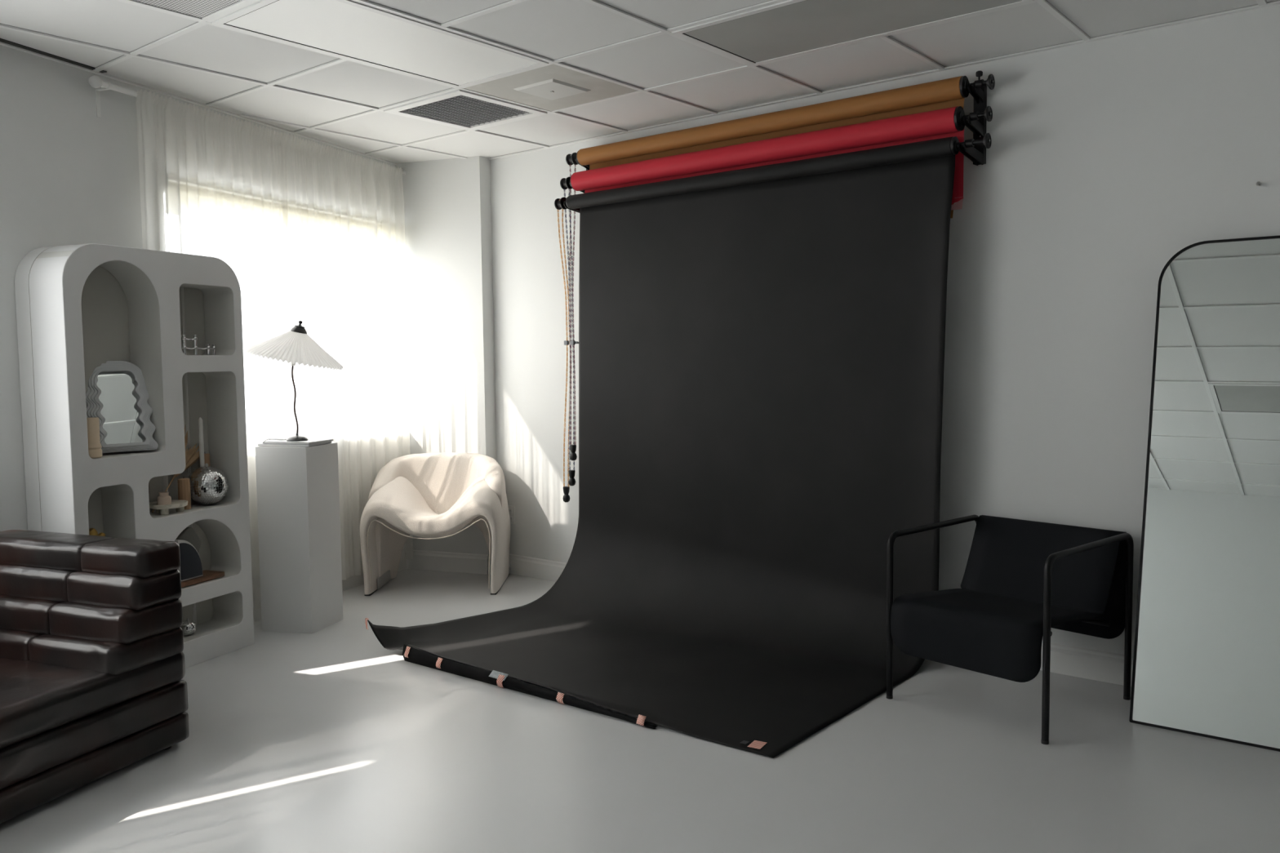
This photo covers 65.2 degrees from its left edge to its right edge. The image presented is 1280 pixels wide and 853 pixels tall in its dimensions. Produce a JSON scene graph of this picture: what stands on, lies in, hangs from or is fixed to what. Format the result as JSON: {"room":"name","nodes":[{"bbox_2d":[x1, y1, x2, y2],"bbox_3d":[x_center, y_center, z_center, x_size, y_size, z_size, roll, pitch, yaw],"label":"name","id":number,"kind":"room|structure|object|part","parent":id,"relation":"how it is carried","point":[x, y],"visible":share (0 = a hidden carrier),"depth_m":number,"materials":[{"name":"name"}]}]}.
{"room":"studio","nodes":[
{"label":"studio","id":0,"kind":"room"},
{"bbox_2d":[0,44,395,531],"bbox_3d":[-2.777,-0.181,3.535,0.160,2.681,7.450,1,4,20],"label":"wall","id":1,"kind":"structure","parent":0,"point":[69,175],"depth_m":4.14,"materials":[{"name":"white paint"}]},
{"bbox_2d":[88,75,405,175],"bbox_3d":[-1.938,-1.501,5.381,0.088,0.156,2.376,1,4,20],"label":"curtain rod","id":2,"kind":"object","parent":1,"relation":"attached to","point":[95,82],"visible":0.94,"depth_m":4.36,"materials":[{"name":"white paint"}]},
{"bbox_2d":[135,88,295,625],"bbox_3d":[-2.048,-0.292,5.006,0.058,2.516,0.985,1,4,20],"label":"sheer curtain","id":3,"kind":"object","parent":2,"relation":"hanging from","point":[211,186],"visible":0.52,"depth_m":5.08,"materials":[{"name":"white fabric"}]},
{"bbox_2d":[280,132,413,580],"bbox_3d":[-1.703,-0.361,5.956,0.061,2.517,1.130,1,4,22],"label":"sheer curtain","id":4,"kind":"object","parent":2,"relation":"hanging from","point":[346,219],"visible":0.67,"depth_m":5.95,"materials":[{"name":"white fabric"}]},
{"bbox_2d":[253,559,407,622],"bbox_3d":[-2.679,1.095,3.590,0.016,0.125,6.650,1,4,20],"label":"baseboard","id":5,"kind":"structure","parent":1,"relation":"attached to","point":[351,582],"depth_m":6.07,"materials":[{"name":"white paint"}]},
{"bbox_2d":[395,155,497,573],"bbox_3d":[-1.286,-0.386,6.528,0.713,2.651,0.325,2,5,39],"label":"wall","id":6,"kind":"structure","parent":0,"point":[447,202],"depth_m":6.40,"materials":[{"name":"white paint"}]},
{"bbox_2d":[406,550,488,574],"bbox_3d":[-1.255,0.880,6.514,0.600,0.125,0.016,1,4,20],"label":"baseboard","id":7,"kind":"structure","parent":6,"relation":"attached to","point":[473,563],"depth_m":6.50,"materials":[{"name":"white paint"}]},
{"bbox_2d":[0,568,1279,852],"bbox_3d":[-0.789,1.275,2.257,10.950,0.100,6.750,2,5,39],"label":"floor","id":8,"kind":"structure","parent":0,"point":[327,740],"depth_m":3.29,"materials":[{"name":"grey concrete"}]},
{"bbox_2d":[0,529,189,823],"bbox_3d":[-2.238,0.805,3.186,0.880,0.747,1.205,1,4,21],"label":"sofa","id":9,"kind":"object","parent":8,"relation":"on","point":[92,666],"visible":1,"depth_m":3.39,"materials":[{"name":"brown leather"}]},
{"bbox_2d":[0,652,185,749],"bbox_3d":[-2.237,0.886,3.191,0.875,0.131,1.203,1,4,21],"label":"seat cushion","id":10,"kind":"object","parent":9,"relation":"on","point":[43,701],"depth_m":3.24,"materials":[{"name":"brown leather"}]},
{"bbox_2d":[14,243,254,668],"bbox_3d":[-2.195,0.163,4.446,0.270,1.857,0.937,1,4,22],"label":"bookcase","id":11,"kind":"object","parent":8,"relation":"on","point":[80,308],"visible":0.74,"depth_m":4.36,"materials":[{"name":"white paint"}]},
{"bbox_2d":[86,415,102,457],"bbox_3d":[-2.246,0.042,4.104,0.068,0.172,0.068,1,4,22],"label":"pillar candle","id":12,"kind":"object","parent":11,"relation":"in","point":[95,450],"visible":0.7,"depth_m":4.08,"materials":[{"name":"beige wax"}]},
{"bbox_2d":[88,528,105,536],"bbox_3d":[-2.253,0.698,4.178,0.093,0.561,0.118,-2,4,-12],"label":"ornament","id":13,"kind":"object","parent":11,"relation":"in","point":[92,531],"visible":0.14,"depth_m":4.13,"materials":[{"name":"gold metal"}]},
{"bbox_2d":[85,360,158,453],"bbox_3d":[-2.238,-0.087,4.300,0.274,0.390,0.152,-4,5,-44],"label":"mirror","id":14,"kind":"object","parent":11,"relation":"in","point":[117,393],"visible":0.84,"depth_m":4.30,"materials":[{"name":"grey mirror"}]},
{"bbox_2d":[96,372,143,444],"bbox_3d":[-2.241,-0.078,4.304,0.166,0.338,0.012,-4,-12,-44],"label":"mirror glass","id":15,"kind":"object","parent":14,"relation":"attached to","point":[121,412],"depth_m":4.30,"materials":[{"name":"white"}]},
{"bbox_2d":[149,500,187,515],"bbox_3d":[-2.117,0.363,4.484,0.166,0.047,0.167,1,4,22],"label":"tray","id":16,"kind":"object","parent":11,"relation":"in","point":[179,505],"visible":0.9,"depth_m":4.44,"materials":[{"name":"stone"}]},
{"bbox_2d":[156,491,171,505],"bbox_3d":[-2.123,0.321,4.467,0.058,0.057,0.058,1,4,22],"label":"vase","id":17,"kind":"object","parent":16,"relation":"on","point":[163,499],"visible":0.93,"depth_m":4.45,"materials":[{"name":"beige ceramic"}]},
{"bbox_3d":[-2.117,0.351,4.483,0.166,0.021,0.167,1,4,22],"label":"dish","id":18,"kind":"part","parent":16,"relation":"part of","materials":[{"name":"ceramic"}]},
{"bbox_2d":[151,423,199,512],"bbox_3d":[-2.147,0.175,4.607,0.051,0.388,0.388,0,4,10],"label":"palm","id":19,"kind":"object","parent":16,"relation":"on","point":[192,455],"visible":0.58,"depth_m":4.71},
{"bbox_2d":[177,478,191,509],"bbox_3d":[-2.092,0.304,4.596,0.055,0.150,0.055,1,4,22],"label":"pillar candle","id":20,"kind":"object","parent":11,"relation":"in","point":[184,484],"visible":0.84,"depth_m":4.58,"materials":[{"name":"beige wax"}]},
{"bbox_2d":[180,617,196,635],"bbox_3d":[-2.075,0.918,4.596,0.070,0.082,0.070,1,4,22],"label":"disco ball","id":21,"kind":"object","parent":11,"relation":"in","point":[188,627],"visible":0.9,"depth_m":4.57,"materials":[{"name":"silver metal"}]},
{"bbox_2d":[181,334,216,355],"bbox_3d":[-2.052,-0.377,4.624,0.053,0.091,0.249,1,4,22],"label":"candle holder","id":22,"kind":"object","parent":11,"relation":"in","point":[184,338],"visible":0.97,"depth_m":4.60,"materials":[{"name":"silver metal"}]},
{"bbox_2d":[198,417,204,504],"bbox_3d":[-2.074,0.163,4.741,0.044,0.412,0.044,1,4,22],"label":"taper candle","id":23,"kind":"object","parent":11,"relation":"in","point":[200,420],"visible":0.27,"depth_m":4.73,"materials":[{"name":"white wax"}]},
{"bbox_2d":[181,569,224,587],"bbox_3d":[-2.065,0.704,4.625,0.120,0.025,0.270,1,4,22],"label":"wooden board","id":24,"kind":"object","parent":11,"relation":"in","point":[207,575],"visible":0.56,"depth_m":4.63,"materials":[{"name":"brown wood"}]},
{"bbox_2d":[175,527,200,554],"bbox_3d":[-2.098,0.579,4.632,0.022,0.223,0.153,1,4,22],"label":"sculpture","id":25,"kind":"object","parent":24,"relation":"on","point":[188,534],"visible":0.33,"depth_m":4.64,"materials":[{"name":"grey paint"}]},
{"bbox_2d":[174,539,203,581],"bbox_3d":[-2.057,0.600,4.563,0.035,0.190,0.135,1,4,22],"label":"plaque","id":26,"kind":"object","parent":24,"relation":"on","point":[190,567],"visible":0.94,"depth_m":4.54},
{"bbox_2d":[204,451,209,466],"bbox_3d":[-2.080,0.243,4.798,0.044,0.245,0.044,1,4,22],"label":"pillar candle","id":27,"kind":"object","parent":11,"relation":"in","point":[206,455],"visible":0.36,"depth_m":4.78,"materials":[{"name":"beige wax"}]},
{"bbox_2d":[187,463,228,505],"bbox_3d":[-2.042,0.272,4.725,0.184,0.196,0.184,1,4,22],"label":"disco ball","id":28,"kind":"object","parent":11,"relation":"in","point":[209,485],"visible":0.88,"depth_m":4.67,"materials":[{"name":"silver metal"}]},
{"bbox_2d":[255,442,342,633],"bbox_3d":[-1.762,0.564,5.194,0.292,0.945,0.292,0,4,15],"label":"pedestal","id":29,"kind":"object","parent":8,"relation":"on","point":[297,487],"visible":0.91,"depth_m":5.07,"materials":[{"name":"white paint"}]},
{"bbox_2d":[257,441,332,446],"bbox_3d":[-1.772,0.087,5.152,0.285,0.011,0.225,0,4,13],"label":"magazine","id":30,"kind":"object","parent":29,"relation":"on","point":[326,442],"visible":0.62,"depth_m":5.05,"materials":[{"name":"white paper"}]},
{"bbox_2d":[243,320,343,443],"bbox_3d":[-1.763,-0.227,5.115,0.483,0.626,0.486,2,5,39],"label":"table lamp","id":31,"kind":"object","parent":30,"relation":"on","point":[294,346],"visible":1,"depth_m":5.00,"materials":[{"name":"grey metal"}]},
{"bbox_3d":[-1.765,-0.388,5.104,0.483,0.207,0.486,2,5,39],"label":"lamp shade","id":32,"kind":"part","parent":31,"relation":"part of","materials":[{"name":"paper"}]},
{"bbox_3d":[-1.767,-0.141,5.126,0.026,0.366,0.009,-1,4,1],"label":"stem","id":33,"kind":"part","parent":31,"relation":"part of","materials":[{"name":"black metal"}]},
{"bbox_2d":[263,438,333,444],"bbox_3d":[-1.752,0.076,5.148,0.270,0.010,0.210,1,4,18],"label":"magazine","id":34,"kind":"object","parent":30,"relation":"on","point":[310,441],"visible":0.77,"depth_m":5.08,"materials":[{"name":"white paper"}]},
{"bbox_2d":[360,452,510,595],"bbox_3d":[-1.226,0.574,6.130,0.819,0.786,0.650,-1,4,1],"label":"armchair","id":35,"kind":"object","parent":8,"relation":"on","point":[427,495],"visible":1,"depth_m":6.03,"materials":[{"name":"fabric"}]},
{"bbox_3d":[-1.562,0.926,6.195,0.012,0.067,0.445,-1,4,1],"label":"foot plate","id":36,"kind":"part","parent":35,"relation":"part of","materials":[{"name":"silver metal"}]},
{"bbox_2d":[886,515,1133,744],"bbox_3d":[1.455,0.748,3.955,0.700,0.669,0.671,-4,5,-41],"label":"lounge chair","id":37,"kind":"object","parent":8,"relation":"on","point":[1022,580],"visible":1,"depth_m":3.93,"materials":[{"name":"black fabric"}]},
{"bbox_3d":[1.244,0.733,4.199,0.693,0.666,0.025,-4,5,-41],"label":"frame","id":38,"kind":"part","parent":37,"relation":"part of","materials":[{"name":"black metal"}]},
{"bbox_3d":[1.387,0.783,3.898,0.520,0.210,0.613,-4,5,-41],"label":"seat","id":39,"kind":"part","parent":37,"relation":"part of","materials":[{"name":"black fabric"}]},
{"bbox_3d":[1.628,0.556,4.097,0.170,0.305,0.609,-4,5,-41],"label":"backrest","id":40,"kind":"part","parent":37,"relation":"part of","materials":[{"name":"black fabric"}]},
{"bbox_3d":[1.670,0.760,3.716,0.693,0.666,0.025,-4,5,-41],"label":"frame","id":41,"kind":"part","parent":37,"relation":"part of","materials":[{"name":"black metal"}]},
{"bbox_2d":[1128,235,1279,751],"bbox_3d":[2.262,0.210,3.540,0.860,1.790,0.393,2,5,38],"label":"floor mirror","id":42,"kind":"object","parent":8,"relation":"on","point":[1206,657],"visible":1,"depth_m":3.66,"materials":[{"name":"black metal"}]},
{"bbox_2d":[0,0,1279,164],"bbox_3d":[-0.130,-1.394,1.511,9.165,0.051,6.750,2,5,39],"label":"ceiling","id":43,"kind":"structure","parent":0,"point":[330,100],"depth_m":4.21,"materials":[{"name":"tile"}]},
{"bbox_2d":[121,0,253,22],"bbox_3d":[-1.569,-1.475,3.293,0.582,0.012,0.582,2,5,39],"label":"recessed light","id":44,"kind":"object","parent":43,"relation":"in","point":[203,11],"visible":1,"depth_m":3.55,"materials":[{"name":"white plastic"}]},
{"bbox_3d":[-1.569,-1.477,3.293,0.542,0.008,0.542,2,5,39],"label":"panel","id":45,"kind":"part","parent":44,"relation":"part of","materials":[{"name":"white plastic"}]},
{"bbox_2d":[211,0,548,88],"bbox_3d":[-0.991,-1.530,3.999,0.582,0.012,1.191,2,5,39],"label":"recessed light","id":46,"kind":"object","parent":43,"relation":"in","point":[348,29],"visible":1,"depth_m":3.94,"materials":[{"name":"white plastic"}]},
{"bbox_2d":[383,89,546,130],"bbox_3d":[-0.885,-1.604,5.091,0.582,0.014,0.582,2,5,39],"label":"ceiling vent","id":47,"kind":"object","parent":43,"relation":"in","point":[459,108],"visible":1,"depth_m":5.08,"materials":[{"name":"white metal"}]},
{"bbox_2d":[465,63,638,111],"bbox_3d":[-0.412,-1.581,4.706,0.582,0.018,0.582,2,5,39],"label":"ceiling vent","id":48,"kind":"object","parent":43,"relation":"in","point":[550,87],"visible":1,"depth_m":4.68,"materials":[{"name":"grey"}]},
{"bbox_3d":[-0.412,-1.578,4.706,0.260,0.012,0.260,2,5,39],"label":"plate","id":49,"kind":"part","parent":48,"relation":"part of","materials":[{"name":"grey"}]},
{"bbox_2d":[671,0,1034,66],"bbox_3d":[0.768,-1.533,3.743,1.191,0.012,0.582,2,5,39],"label":"recessed light","id":50,"kind":"object","parent":43,"relation":"in","point":[788,28],"visible":1,"depth_m":3.81,"materials":[{"name":"white plastic"}]},
{"bbox_2d":[490,4,1279,656],"bbox_3d":[1.824,-0.286,4.270,9.550,2.681,0.150,2,5,39],"label":"wall","id":51,"kind":"structure","parent":0,"point":[1108,158],"depth_m":4.23,"materials":[{"name":"white paint"}]},
{"bbox_2d":[507,505,515,524],"bbox_3d":[-0.826,0.564,6.401,0.072,0.118,0.012,2,5,39],"label":"wall outlet","id":52,"kind":"object","parent":51,"relation":"attached to","point":[511,508],"visible":0.75,"depth_m":6.39,"materials":[{"name":"white paint"}]},
{"bbox_2d":[564,340,578,345],"bbox_3d":[-0.345,-0.488,5.824,0.194,0.026,0.066,-1,4,-4],"label":"clip","id":53,"kind":"object","parent":51,"relation":"attached to","point":[566,342],"visible":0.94,"depth_m":5.80,"materials":[{"name":"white plastic"}]},
{"bbox_2d":[563,156,589,213],"bbox_3d":[-0.350,-1.378,5.710,0.046,0.343,0.244,2,5,39],"label":"bracket","id":54,"kind":"object","parent":51,"relation":"attached to","point":[587,166],"visible":0.24,"depth_m":5.69,"materials":[{"name":"black metal"}]},
{"bbox_2d":[509,553,1133,686],"bbox_3d":[2.224,1.013,3.935,8.120,0.125,0.016,2,5,39],"label":"baseboard","id":55,"kind":"structure","parent":51,"relation":"attached to","point":[1065,660],"depth_m":4.25,"materials":[{"name":"white paint"}]},
{"bbox_2d":[958,82,986,165],"bbox_3d":[1.412,-1.302,4.274,0.046,0.343,0.244,2,5,39],"label":"bracket","id":56,"kind":"object","parent":51,"relation":"attached to","point":[977,154],"visible":0.84,"depth_m":4.31,"materials":[{"name":"black metal"}]},
{"bbox_2d":[364,133,991,758],"bbox_3d":[0.064,-0.080,4.451,2.468,2.283,1.472,2,5,39],"label":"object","id":57,"kind":"object","parent":56,"relation":"hanging from","point":[762,348],"depth_m":4.82,"materials":[{"name":"black paper"}]},
{"bbox_3d":[-1.272,0.922,4.678,0.021,0.053,0.012,2,5,39],"label":"tape strip","id":58,"kind":"part","parent":57,"relation":"part of","materials":[{"name":"paper"}]},
{"bbox_3d":[-1.056,1.024,4.544,0.026,0.046,0.018,2,5,39],"label":"tape strip","id":59,"kind":"part","parent":57,"relation":"part of","materials":[{"name":"pink paper"}]},
{"bbox_3d":[-0.885,1.044,4.414,0.030,0.043,0.018,2,5,39],"label":"tape strip","id":60,"kind":"part","parent":57,"relation":"part of","materials":[{"name":"pink paper"}]},
{"bbox_3d":[-0.593,1.043,4.195,0.105,0.025,0.018,2,5,39],"label":"tape strip","id":61,"kind":"part","parent":57,"relation":"part of","materials":[{"name":"grey paper"}]},
{"bbox_3d":[-0.581,1.065,4.178,0.034,0.051,0.019,2,5,39],"label":"tape strip","id":62,"kind":"part","parent":57,"relation":"part of","materials":[{"name":"pink paper"}]},
{"bbox_3d":[-0.315,1.081,3.977,0.046,0.040,0.020,2,5,39],"label":"tape strip","id":63,"kind":"part","parent":57,"relation":"part of","materials":[{"name":"pink paper"}]},
{"bbox_2d":[557,199,571,502],"bbox_3d":[-0.432,-0.420,5.798,0.063,1.746,0.165,-1,4,-3],"label":"pull chain","id":64,"kind":"object","parent":57,"relation":"hanging from","point":[566,498],"visible":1,"depth_m":5.84,"materials":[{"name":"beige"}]},
{"bbox_3d":[0.006,1.099,3.737,0.055,0.028,0.036,2,5,39],"label":"tape strip","id":65,"kind":"part","parent":57,"relation":"part of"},
{"bbox_2d":[740,740,748,744],"bbox_3d":[0.370,1.116,3.537,0.024,0.001,0.030,2,5,39],"label":"tape strip","id":66,"kind":"object","parent":57,"relation":"attached to","point":[744,742],"visible":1,"depth_m":3.54,"materials":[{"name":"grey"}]},
{"bbox_2d":[747,740,766,749],"bbox_3d":[0.412,1.117,3.515,0.048,0.001,0.068,1,4,29],"label":"tape strip","id":67,"kind":"object","parent":57,"relation":"attached to","point":[755,744],"visible":1,"depth_m":3.51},
{"bbox_2d":[560,106,992,209],"bbox_3d":[0.516,-1.185,4.957,2.454,0.425,0.109,2,5,39],"label":"roll","id":68,"kind":"object","parent":56,"relation":"hanging from","point":[948,122],"visible":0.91,"depth_m":4.73,"materials":[{"name":"red paper"}]},
{"bbox_2d":[563,178,575,485],"bbox_3d":[-0.406,-0.530,5.798,0.046,1.767,0.103,-1,4,-5],"label":"pull chain","id":69,"kind":"object","parent":68,"relation":"hanging from","point":[571,482],"visible":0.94,"depth_m":5.82,"materials":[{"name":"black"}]},
{"bbox_2d":[565,70,995,217],"bbox_3d":[0.543,-1.245,4.995,2.444,0.598,0.097,2,5,39],"label":"roll","id":70,"kind":"object","parent":56,"relation":"hanging from","point":[948,92],"visible":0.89,"depth_m":4.81,"materials":[{"name":"brown paper"}]},
{"bbox_2d":[568,155,577,460],"bbox_3d":[-0.387,-0.677,5.805,0.073,1.760,0.044,0,4,15],"label":"pull chain","id":71,"kind":"object","parent":70,"relation":"hanging from","point":[573,456],"visible":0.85,"depth_m":5.82,"materials":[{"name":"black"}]},
{"bbox_3d":[1.437,-1.483,4.241,0.027,0.043,0.027,0,4,17],"label":"clamp knob","id":72,"kind":"part","parent":70,"relation":"part of","materials":[{"name":"black plastic"}]},
{"bbox_3d":[1.479,-1.312,4.355,0.046,0.335,0.032,2,5,39],"label":"wall plate","id":73,"kind":"part","parent":56,"relation":"part of","materials":[{"name":"black metal"}]}
]}

